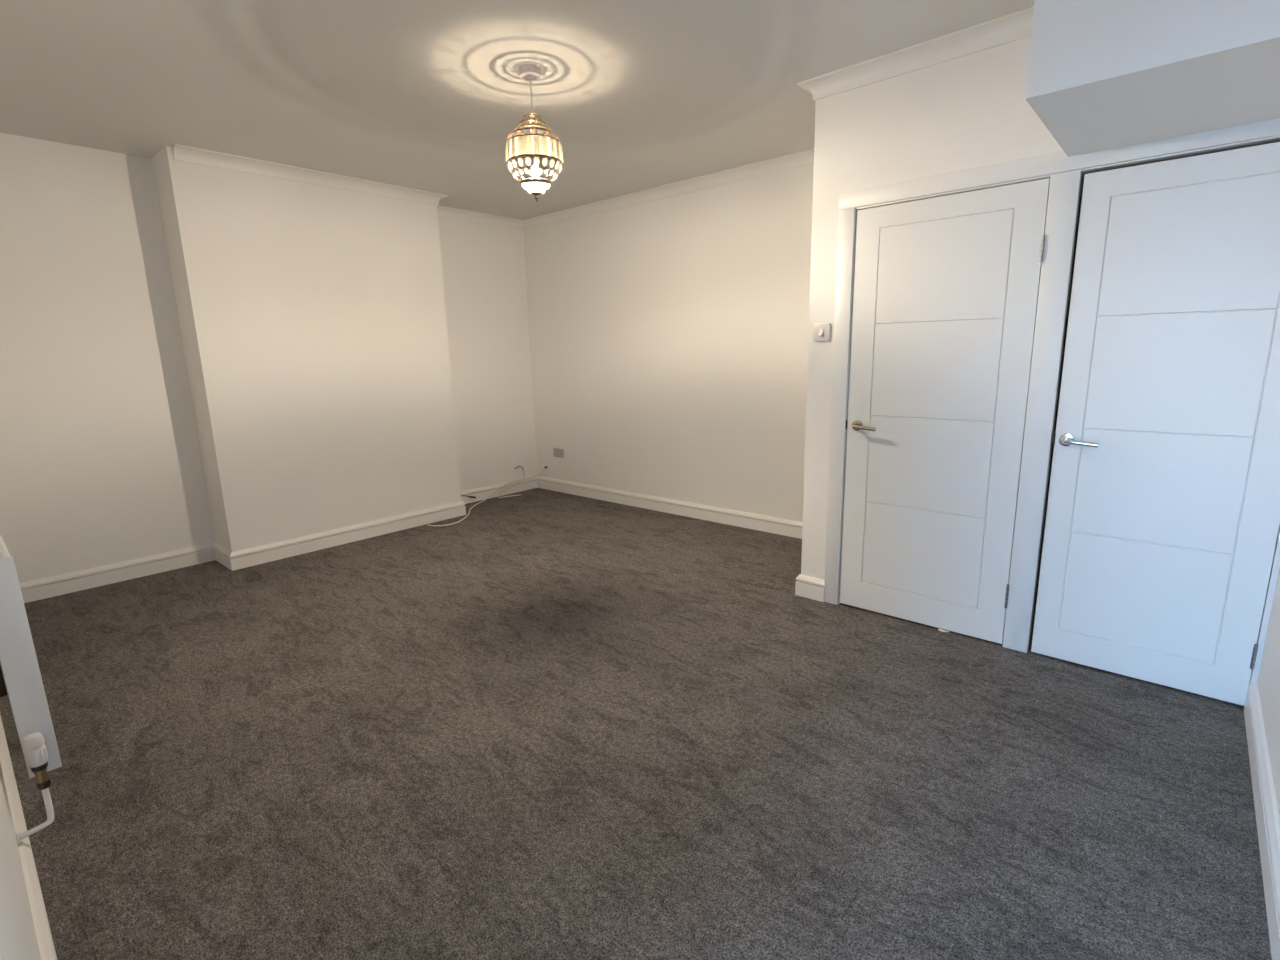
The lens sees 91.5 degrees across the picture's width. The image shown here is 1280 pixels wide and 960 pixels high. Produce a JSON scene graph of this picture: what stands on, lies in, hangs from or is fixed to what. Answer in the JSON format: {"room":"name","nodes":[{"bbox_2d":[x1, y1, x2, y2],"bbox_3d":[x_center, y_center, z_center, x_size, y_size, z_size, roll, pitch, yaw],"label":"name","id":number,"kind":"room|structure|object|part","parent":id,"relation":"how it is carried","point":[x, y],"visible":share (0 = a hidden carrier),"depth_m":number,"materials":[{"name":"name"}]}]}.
{"room":"empty living room","nodes":[
{"label":"empty living room","id":0,"kind":"room"},
{"bbox_2d":[0,761,40,959],"bbox_3d":[-1.928,-0.190,1.441,5.412,2.589,0.293,9,15,41],"label":"wall","id":1,"kind":"structure","parent":0,"point":[18,938],"depth_m":1.00,"materials":[{"name":"white paint"}]},
{"bbox_2d":[0,715,56,959],"bbox_3d":[-2.139,0.941,2.102,4.260,0.118,0.021,9,15,41],"label":"baseboard","id":2,"kind":"structure","parent":1,"relation":"attached to","point":[41,923],"depth_m":1.60,"materials":[{"name":"white wood"}]},
{"bbox_2d":[0,535,61,777],"bbox_3d":[-2.103,0.436,2.021,1.202,0.613,0.116,9,15,41],"label":"radiator","id":3,"kind":"object","parent":1,"relation":"attached to","point":[20,675],"visible":1,"depth_m":1.65,"materials":[{"name":"white metal"}]},
{"bbox_2d":[0,546,4,557],"bbox_3d":[-2.094,0.138,1.978,1.196,0.005,0.043,9,15,41],"label":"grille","id":4,"kind":"object","parent":3,"relation":"attached to","point":[2,548],"depth_m":1.66,"materials":[{"name":"white metal"}]},
{"bbox_3d":[-2.105,0.437,2.019,1.194,0.606,0.010,9,15,41],"label":"panel","id":5,"kind":"part","parent":3,"relation":"part of","materials":[{"name":"white metal"}]},
{"bbox_2d":[15,732,53,843],"bbox_3d":[-1.628,0.814,1.662,0.073,0.283,0.093,9,15,41],"label":"radiator valve","id":6,"kind":"object","parent":1,"relation":"attached to","point":[36,754],"visible":1,"depth_m":1.65,"materials":[{"name":"white plastic"}]},
{"bbox_2d":[0,133,536,582],"bbox_3d":[-2.476,-0.862,4.758,0.120,2.589,4.067,9,15,41],"label":"wall","id":7,"kind":"structure","parent":0,"point":[101,464],"depth_m":3.82,"materials":[{"name":"white paint"}]},
{"bbox_2d":[19,543,215,602],"bbox_3d":[-3.342,0.595,3.911,0.021,0.118,1.196,9,15,41],"label":"baseboard","id":8,"kind":"structure","parent":7,"relation":"attached to","point":[48,587],"depth_m":3.93,"materials":[{"name":"white wood"}]},
{"bbox_2d":[437,206,522,229],"bbox_3d":[-1.465,-2.326,5.519,0.066,0.075,1.129,9,15,41],"label":"trim","id":9,"kind":"structure","parent":7,"relation":"attached to","point":[445,212],"depth_m":5.56,"materials":[{"name":"white paint"}]},
{"bbox_2d":[461,477,537,503],"bbox_3d":[-1.425,0.111,6.038,0.021,0.118,1.129,9,15,41],"label":"baseboard","id":10,"kind":"structure","parent":7,"relation":"attached to","point":[482,493],"depth_m":6.07,"materials":[{"name":"white wood"}]},
{"bbox_2d":[151,145,461,551],"bbox_3d":[-2.277,-0.840,4.630,0.351,2.589,1.742,9,15,41],"label":"wall","id":11,"kind":"structure","parent":0,"point":[312,318],"depth_m":4.33,"materials":[{"name":"white paint"}]},
{"bbox_2d":[214,543,231,569],"bbox_3d":[-2.823,0.518,4.227,0.372,0.118,0.021,9,15,41],"label":"baseboard","id":12,"kind":"structure","parent":11,"relation":"attached to","point":[222,555],"depth_m":4.21,"materials":[{"name":"white wood"}]},
{"bbox_2d":[172,144,447,205],"bbox_3d":[-2.118,-2.054,4.274,0.066,0.075,1.780,9,15,41],"label":"trim","id":13,"kind":"structure","parent":11,"relation":"attached to","point":[183,153],"depth_m":4.12,"materials":[{"name":"white paint"}]},
{"bbox_2d":[230,502,465,570],"bbox_3d":[-2.109,0.391,4.758,0.021,0.118,1.784,9,15,41],"label":"baseboard","id":14,"kind":"structure","parent":11,"relation":"attached to","point":[258,555],"depth_m":4.62,"materials":[{"name":"white wood"}]},
{"bbox_2d":[0,0,1033,219],"bbox_3d":[-0.532,-1.857,2.662,5.532,0.120,4.480,9,15,41],"label":"ceiling","id":15,"kind":"structure","parent":0,"point":[424,95],"depth_m":2.81,"materials":[{"name":"white paint"}]},
{"bbox_2d":[506,64,562,201],"bbox_3d":[-0.481,-1.548,2.813,0.259,0.549,0.259,9,15,41],"label":"pendant lamp","id":16,"kind":"object","parent":15,"relation":"hanging from","point":[518,152],"visible":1,"depth_m":2.76,"materials":[{"name":"white glass"}]},
{"bbox_3d":[-0.477,-1.398,2.844,0.041,0.022,0.041,9,15,41],"label":"bulb","id":17,"kind":"part","parent":16,"relation":"part of","materials":[{"name":"white glass"}]},
{"bbox_2d":[0,488,1271,959],"bbox_3d":[-0.471,0.785,3.207,5.532,0.100,4.480,9,15,41],"label":"floor","id":18,"kind":"structure","parent":0,"point":[538,723],"depth_m":2.07,"materials":[{"name":"carpet"}]},
{"bbox_2d":[428,466,546,526],"bbox_3d":[-1.391,0.112,5.728,0.306,0.242,1.530,4,13,25],"label":"cable","id":19,"kind":"object","parent":18,"relation":"on","point":[546,466],"visible":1,"depth_m":5.86,"materials":[{"name":"plastic"}]},
{"bbox_2d":[498,471,525,497],"bbox_3d":[-1.222,0.047,6.129,0.144,0.197,0.393,6,14,33],"label":"cable","id":20,"kind":"object","parent":18,"relation":"on","point":[523,471],"visible":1,"depth_m":6.09,"materials":[{"name":"grey plastic"}]},
{"bbox_2d":[523,164,1084,583],"bbox_3d":[0.938,-0.894,4.532,5.532,2.589,0.120,9,15,41],"label":"wall","id":21,"kind":"structure","parent":0,"point":[668,336],"depth_m":4.96,"materials":[{"name":"white paint"}]},
{"bbox_2d":[553,448,563,457],"bbox_3d":[-0.807,-0.268,6.153,0.146,0.086,0.018,9,15,41],"label":"wall socket","id":22,"kind":"object","parent":21,"relation":"attached to","point":[557,452],"visible":1,"depth_m":6.15,"materials":[{"name":"grey plastic"}]},
{"bbox_2d":[522,148,813,229],"bbox_3d":[0.164,-2.216,4.802,3.470,0.075,0.066,9,15,41],"label":"trim","id":23,"kind":"structure","parent":21,"relation":"attached to","point":[806,157],"depth_m":4.68,"materials":[{"name":"white paint"}]},
{"bbox_2d":[537,476,802,538],"bbox_3d":[0.235,0.221,5.322,3.470,0.118,0.021,9,15,41],"label":"baseboard","id":24,"kind":"structure","parent":21,"relation":"attached to","point":[790,528],"depth_m":5.21,"materials":[{"name":"white wood"}]},
{"bbox_2d":[801,36,1062,579],"bbox_3d":[1.877,-0.600,3.001,1.822,2.589,0.981,9,15,41],"label":"wall","id":25,"kind":"structure","parent":0,"point":[970,111],"depth_m":2.80,"materials":[{"name":"white paint"}]},
{"bbox_2d":[798,85,815,101],"bbox_3d":[1.118,-1.936,3.336,0.066,0.075,1.047,9,15,41],"label":"trim","id":26,"kind":"structure","parent":25,"relation":"attached to","point":[801,86],"depth_m":3.01,"materials":[{"name":"white paint"}]},
{"bbox_2d":[795,575,824,601],"bbox_3d":[0.938,0.594,3.435,0.168,0.118,0.021,9,15,41],"label":"baseboard","id":27,"kind":"object","parent":25,"relation":"attached to","point":[806,586],"visible":1,"depth_m":3.43,"materials":[{"name":"white wood"}]},
{"bbox_2d":[813,323,830,340],"bbox_3d":[0.916,-0.746,3.149,0.088,0.088,0.023,9,15,41],"label":"light switch","id":28,"kind":"object","parent":25,"relation":"attached to","point":[821,332],"visible":1,"depth_m":3.14,"materials":[{"name":"white plastic"}]},
{"bbox_2d":[824,208,854,604],"bbox_3d":[1.009,-0.312,3.170,0.078,1.997,0.014,9,15,41],"label":"trim","id":29,"kind":"structure","parent":25,"relation":"attached to","point":[846,224],"depth_m":3.14,"materials":[{"name":"white wood"}]},
{"bbox_2d":[797,6,1033,99],"bbox_3d":[1.192,-1.792,2.634,1.123,0.075,0.066,9,15,41],"label":"trim","id":30,"kind":"structure","parent":25,"relation":"attached to","point":[1017,25],"depth_m":2.63,"materials":[{"name":"white paint"}]},
{"bbox_2d":[839,178,1049,643],"bbox_3d":[1.327,-0.260,2.884,0.791,1.972,0.106,9,15,41],"label":"door","id":31,"kind":"structure","parent":25,"relation":"in","point":[946,288],"depth_m":2.85,"materials":[{"name":"white wood"}]},
{"bbox_3d":[1.077,-0.271,3.105,0.054,0.054,0.030,9,15,41],"label":"handle","id":32,"kind":"part","parent":31,"relation":"part of","materials":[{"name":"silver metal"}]},
{"bbox_3d":[1.094,-0.255,3.049,0.122,0.026,0.039,9,15,41],"label":"lever","id":33,"kind":"part","parent":31,"relation":"part of","materials":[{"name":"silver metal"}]},
{"bbox_3d":[1.353,0.352,3.022,0.544,0.428,0.006,9,15,41],"label":"panel","id":34,"kind":"part","parent":31,"relation":"part of","materials":[{"name":"white wood"}]},
{"bbox_3d":[1.344,-0.071,2.934,0.544,0.435,0.006,9,15,41],"label":"panel","id":35,"kind":"part","parent":31,"relation":"part of","materials":[{"name":"white wood"}]},
{"bbox_3d":[1.334,-0.498,2.846,0.544,0.436,0.006,9,15,41],"label":"panel","id":36,"kind":"part","parent":31,"relation":"part of","materials":[{"name":"white wood"}]},
{"bbox_3d":[1.324,-0.924,2.758,0.544,0.432,0.006,9,15,41],"label":"panel","id":37,"kind":"part","parent":31,"relation":"part of","materials":[{"name":"white wood"}]},
{"bbox_2d":[838,174,1050,603],"bbox_3d":[1.365,-0.271,2.927,0.782,1.997,0.094,9,15,41],"label":"door frame","id":38,"kind":"structure","parent":25,"relation":"attached to","point":[1044,176],"depth_m":2.88,"materials":[{"name":"white wood"}]},
{"bbox_2d":[1002,169,1083,652],"bbox_3d":[1.695,-0.219,2.641,0.098,1.997,0.094,9,15,41],"label":"trim","id":39,"kind":"structure","parent":25,"relation":"attached to","point":[1065,189],"depth_m":2.58,"materials":[{"name":"white wood"}]},
{"bbox_2d":[839,118,1279,209],"bbox_3d":[1.586,-1.233,2.440,1.678,0.074,0.014,9,15,41],"label":"trim","id":40,"kind":"structure","parent":25,"relation":"attached to","point":[1058,162],"depth_m":2.44,"materials":[{"name":"white"}]},
{"bbox_2d":[1031,142,1279,705],"bbox_3d":[1.960,-0.158,2.337,0.702,1.965,0.106,9,15,41],"label":"door","id":41,"kind":"structure","parent":25,"relation":"in","point":[1162,524],"depth_m":2.33,"materials":[{"name":"white wood"}]},
{"bbox_3d":[1.734,-0.162,2.537,0.054,0.054,0.030,9,15,41],"label":"handle","id":42,"kind":"part","parent":41,"relation":"part of","materials":[{"name":"silver metal"}]},
{"bbox_3d":[1.751,-0.147,2.481,0.122,0.026,0.039,9,15,41],"label":"lever","id":43,"kind":"part","parent":41,"relation":"part of","materials":[{"name":"silver metal"}]},
{"bbox_3d":[1.984,0.456,2.478,0.494,0.432,0.006,9,15,41],"label":"panel","id":44,"kind":"part","parent":41,"relation":"part of","materials":[{"name":"white wood"}]},
{"bbox_3d":[1.974,0.033,2.390,0.494,0.430,0.006,9,15,41],"label":"panel","id":45,"kind":"part","parent":41,"relation":"part of","materials":[{"name":"white wood"}]},
{"bbox_3d":[1.964,-0.391,2.303,0.494,0.435,0.006,9,15,41],"label":"panel","id":46,"kind":"part","parent":41,"relation":"part of","materials":[{"name":"white wood"}]},
{"bbox_3d":[1.954,-0.818,2.215,0.494,0.435,0.006,9,15,41],"label":"panel","id":47,"kind":"part","parent":41,"relation":"part of","materials":[{"name":"white wood"}]},
{"bbox_2d":[1081,135,1279,174],"bbox_3d":[1.974,-1.147,2.179,0.704,0.006,0.094,9,15,41],"label":"door frame","id":48,"kind":"structure","parent":25,"relation":"attached to","point":[1273,139],"depth_m":2.20,"materials":[{"name":"white wood"}]},
{"bbox_2d":[1025,0,1279,156],"bbox_3d":[1.662,-1.392,1.797,0.764,0.542,0.804,9,15,41],"label":"wall","id":49,"kind":"structure","parent":0,"point":[1102,75],"depth_m":1.72,"materials":[{"name":"white paint"}]},
{"bbox_2d":[1257,567,1279,820],"bbox_3d":[1.491,-0.205,1.132,0.120,2.589,4.360,9,15,41],"label":"wall","id":50,"kind":"structure","parent":0,"point":[1268,681],"depth_m":2.01,"materials":[{"name":"white paint"}]},
{"bbox_2d":[1244,682,1279,959],"bbox_3d":[1.235,1.054,1.172,0.021,0.118,3.074,9,15,41],"label":"baseboard","id":51,"kind":"structure","parent":50,"relation":"attached to","point":[1266,811],"depth_m":1.71,"materials":[{"name":"white wood"}]},
{"bbox_2d":[1249,525,1279,684],"bbox_3d":[2.267,-0.130,2.146,0.016,1.997,0.094,9,15,41],"label":"trim","id":52,"kind":"structure","parent":50,"relation":"attached to","point":[1276,558],"depth_m":2.24,"materials":[{"name":"white wood"}]}
]}

